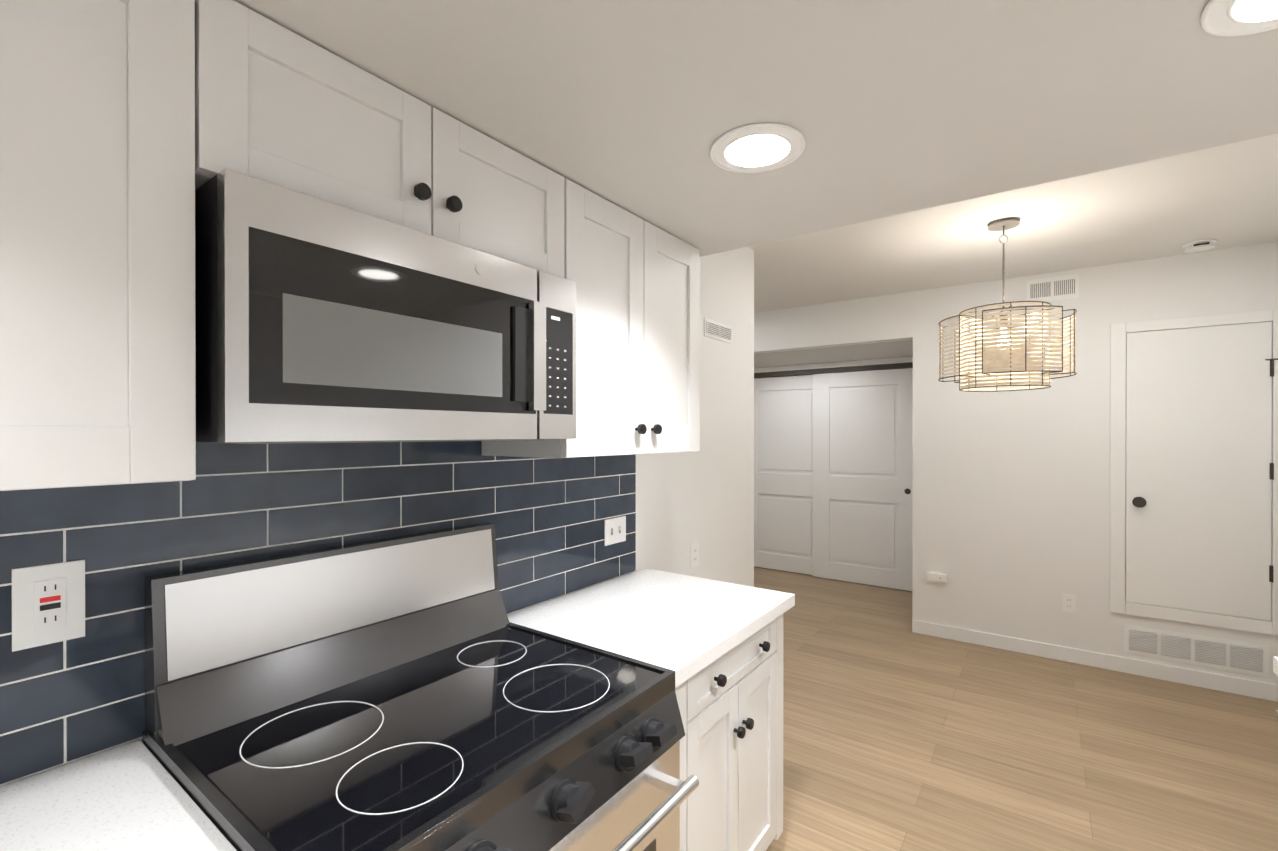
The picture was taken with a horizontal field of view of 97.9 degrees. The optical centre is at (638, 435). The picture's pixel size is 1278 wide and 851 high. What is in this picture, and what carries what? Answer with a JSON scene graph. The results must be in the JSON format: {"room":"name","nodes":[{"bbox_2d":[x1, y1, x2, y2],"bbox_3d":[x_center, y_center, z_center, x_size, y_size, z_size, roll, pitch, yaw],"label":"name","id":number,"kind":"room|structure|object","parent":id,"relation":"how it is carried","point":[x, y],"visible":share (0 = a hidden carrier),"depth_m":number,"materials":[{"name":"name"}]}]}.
{"room":"kitchen","nodes":[
{"label":"kitchen","id":0,"kind":"room"},
{"bbox_2d":[0,247,759,786],"bbox_3d":[-1.090,0.142,0.899,0.120,2.660,5.810,0,0,36],"label":"wall","id":1,"kind":"structure","parent":0,"point":[705,496],"depth_m":2.84,"materials":[{"name":"white paint"}]},
{"bbox_2d":[0,0,195,490],"bbox_3d":[-1.057,-0.298,0.507,0.370,0.732,0.976,0,0,36],"label":"upper cabinet","id":2,"kind":"object","parent":1,"relation":"attached to","point":[97,258],"visible":1,"depth_m":0.73,"materials":[{"name":"white paint"}]},
{"bbox_2d":[0,441,635,785],"bbox_3d":[-0.933,0.280,1.005,0.009,0.556,3.125,0,0,36],"label":"tile backsplash","id":3,"kind":"structure","parent":1,"relation":"attached to","point":[65,702],"depth_m":1.15,"materials":[{"name":"blue tile"}]},
{"bbox_2d":[12,560,84,651],"bbox_3d":[-0.980,0.281,0.926,0.008,0.132,0.084,0,0,36],"label":"outlet","id":4,"kind":"object","parent":3,"relation":"attached to","point":[48,603],"visible":1,"depth_m":0.92,"materials":[{"name":"white plastic"}]},
{"bbox_2d":[604,516,625,545],"bbox_3d":[-0.088,0.370,2.151,0.013,0.098,0.128,0,0,36],"label":"switch plate","id":5,"kind":"object","parent":3,"relation":"attached to","point":[614,530],"visible":1,"depth_m":2.15,"materials":[{"name":"white plastic"}]},
{"bbox_2d":[195,0,563,277],"bbox_3d":[-0.542,-0.528,1.216,0.370,0.275,0.772,0,0,36],"label":"upper cabinet","id":6,"kind":"object","parent":1,"relation":"attached to","point":[277,104],"visible":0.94,"depth_m":1.00,"materials":[{"name":"white paint"}]},
{"bbox_2d":[195,168,575,443],"bbox_3d":[-0.523,-0.187,1.213,0.404,0.400,0.749,0,0,36],"label":"microwave","id":7,"kind":"object","parent":6,"relation":"attached to","point":[317,320],"visible":1,"depth_m":0.96,"materials":[{"name":"silver metal"}]},
{"bbox_2d":[482,179,699,457],"bbox_3d":[-0.110,-0.304,1.813,0.370,0.727,0.697,0,0,36],"label":"upper cabinet","id":8,"kind":"object","parent":1,"relation":"attached to","point":[635,278],"visible":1,"depth_m":1.67,"materials":[{"name":"white paint"}]},
{"bbox_2d":[690,542,698,567],"bbox_3d":[0.267,0.572,2.662,0.007,0.114,0.075,0,0,36],"label":"outlet","id":9,"kind":"object","parent":1,"relation":"attached to","point":[694,554],"visible":1,"depth_m":2.65,"materials":[{"name":"white plastic"}]},
{"bbox_2d":[704,317,731,343],"bbox_3d":[0.410,-0.533,2.854,0.010,0.090,0.300,0,0,36],"label":"air vent","id":10,"kind":"object","parent":1,"relation":"in","point":[713,329],"visible":1,"depth_m":2.84,"materials":[{"name":"white plastic"}]},
{"bbox_2d":[234,0,1277,256],"bbox_3d":[-0.355,-0.925,-0.279,2.450,0.520,4.530,0,0,36],"label":"ceiling soffit","id":11,"kind":"structure","parent":0,"point":[886,108],"depth_m":1.07,"materials":[{"name":"white paint"}]},
{"bbox_2d":[710,123,805,172],"bbox_3d":[0.275,-0.664,1.297,0.218,0.010,0.218,0,0,36],"label":"recessed light","id":12,"kind":"object","parent":11,"relation":"attached to","point":[756,147],"visible":1,"depth_m":1.28,"materials":[{"name":"white plastic"}]},
{"bbox_2d":[1200,0,1277,36],"bbox_3d":[0.975,-0.663,0.814,0.218,0.010,0.218,0,0,36],"label":"recessed light","id":13,"kind":"object","parent":11,"relation":"attached to","point":[1228,18],"visible":1,"depth_m":0.88,"materials":[{"name":"white plastic"}]},
{"bbox_2d":[754,340,912,367],"bbox_3d":[1.307,-0.966,5.489,2.767,0.470,1.100,0,0,36],"label":"ceiling","id":14,"kind":"structure","parent":0,"point":[893,349],"depth_m":5.04,"materials":[{"name":"white paint"}]},
{"bbox_2d":[754,375,812,574],"bbox_3d":[1.568,0.412,5.944,0.980,2.075,0.034,0,0,36],"label":"closet door","id":15,"kind":"structure","parent":14,"relation":"hanging from","point":[783,410],"depth_m":5.95,"materials":[{"name":"white paint"}]},
{"bbox_2d":[754,356,912,377],"bbox_3d":[1.598,-0.680,5.889,2.750,0.100,0.108,0,0,36],"label":"track rail","id":16,"kind":"object","parent":14,"relation":"attached to","point":[849,366],"visible":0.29,"depth_m":5.56,"materials":[{"name":"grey metal"}]},
{"bbox_2d":[812,368,912,590],"bbox_3d":[2.189,0.414,5.443,0.985,2.075,0.036,0,0,36],"label":"closet door","id":17,"kind":"structure","parent":14,"relation":"hanging from","point":[862,466],"depth_m":5.43,"materials":[{"name":"white paint"}]},
{"bbox_2d":[748,134,1277,312],"bbox_3d":[0.880,-1.130,3.296,4.650,0.130,2.710,0,0,36],"label":"ceiling","id":18,"kind":"structure","parent":0,"point":[1225,196],"depth_m":2.92,"materials":[{"name":"white paint"}]},
{"bbox_2d":[938,218,1076,391],"bbox_3d":[1.821,-0.646,2.782,0.576,0.831,0.576,0,0,36],"label":"pendant lamp","id":19,"kind":"object","parent":18,"relation":"hanging from","point":[999,360],"visible":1,"depth_m":2.65,"materials":[{"name":"beige wicker"}]},
{"bbox_2d":[1182,239,1216,252],"bbox_3d":[3.104,-1.047,3.085,0.136,0.033,0.136,0,0,36],"label":"smoke detector","id":20,"kind":"object","parent":18,"relation":"attached to","point":[1199,245],"visible":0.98,"depth_m":3.06,"materials":[{"name":"white plastic"}]},
{"bbox_2d":[754,566,1277,850],"bbox_3d":[-0.086,1.499,1.972,4.890,0.060,8.720,0,0,36],"label":"floor","id":21,"kind":"structure","parent":0,"point":[899,734],"depth_m":2.62,"materials":[{"name":"brown wood"}]},
{"bbox_2d":[0,740,236,850],"bbox_3d":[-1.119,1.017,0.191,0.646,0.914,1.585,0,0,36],"label":"countertop","id":22,"kind":"structure","parent":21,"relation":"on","point":[133,796],"depth_m":0.83,"materials":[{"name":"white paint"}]},
{"bbox_2d":[142,522,698,850],"bbox_3d":[-0.382,0.866,1.119,0.739,1.212,0.780,0,0,36],"label":"range","id":23,"kind":"object","parent":21,"relation":"on","point":[416,692],"visible":1,"depth_m":1.06,"materials":[{"name":"black metal"}]},
{"bbox_2d":[507,568,794,850],"bbox_3d":[0.048,1.013,1.799,0.646,0.914,0.821,0,0,36],"label":"base cabinet","id":24,"kind":"object","parent":21,"relation":"on","point":[716,646],"visible":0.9,"depth_m":1.66,"materials":[{"name":"white paint"}]},
{"bbox_2d":[1273,656,1277,675],"bbox_3d":[0.861,1.018,-0.141,0.634,0.914,3.372,0,0,36],"label":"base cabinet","id":25,"kind":"object","parent":21,"relation":"on","point":[1275,664],"visible":1,"depth_m":1.39,"materials":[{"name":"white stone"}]},
{"bbox_2d":[760,242,1277,684],"bbox_3d":[1.711,0.132,4.446,4.650,2.660,0.120,0,0,36],"label":"wall","id":26,"kind":"structure","parent":0,"point":[1010,524],"depth_m":3.72,"materials":[{"name":"white paint"}]},
{"bbox_2d":[927,571,945,582],"bbox_3d":[2.155,1.031,4.029,0.118,0.075,0.035,0,0,36],"label":"power outlet","id":27,"kind":"object","parent":26,"relation":"attached to","point":[938,577],"visible":0.98,"depth_m":4.02,"materials":[{"name":"white plastic"}]},
{"bbox_2d":[1027,274,1078,300],"bbox_3d":[2.704,-0.957,3.641,0.274,0.153,0.009,0,0,36],"label":"air vent","id":28,"kind":"object","parent":26,"relation":"in","point":[1056,288],"visible":1,"depth_m":3.63,"materials":[{"name":"white plastic"}]},
{"bbox_2d":[1062,593,1076,612],"bbox_3d":[2.777,1.085,3.595,0.075,0.114,0.007,0,0,36],"label":"outlet","id":29,"kind":"object","parent":26,"relation":"attached to","point":[1069,602],"visible":1,"depth_m":3.59,"materials":[{"name":"white plastic"}]},
{"bbox_2d":[912,620,1277,701],"bbox_3d":[2.782,1.418,3.586,1.863,0.093,0.016,0,0,36],"label":"baseboard","id":30,"kind":"structure","parent":26,"relation":"attached to","point":[1239,686],"depth_m":3.46,"materials":[{"name":"white paint"}]},
{"bbox_2d":[1110,309,1277,635],"bbox_3d":[3.243,0.204,3.248,0.757,1.793,0.018,0,0,36],"label":"door frame","id":31,"kind":"structure","parent":26,"relation":"attached to","point":[1118,332],"depth_m":3.37,"materials":[{"name":"white paint"}]},
{"bbox_2d":[1124,624,1268,676],"bbox_3d":[3.239,1.254,3.257,0.608,0.173,0.012,0,0,36],"label":"air vent","id":32,"kind":"object","parent":26,"relation":"in","point":[1238,656],"visible":1,"depth_m":3.24,"materials":[{"name":"white plastic"}]},
{"bbox_2d":[1126,322,1277,620],"bbox_3d":[3.243,0.200,3.220,0.639,1.649,0.063,0,0,36],"label":"access door","id":33,"kind":"structure","parent":26,"relation":"in","point":[1199,470],"depth_m":3.23,"materials":[{"name":"white paint"}]}
]}

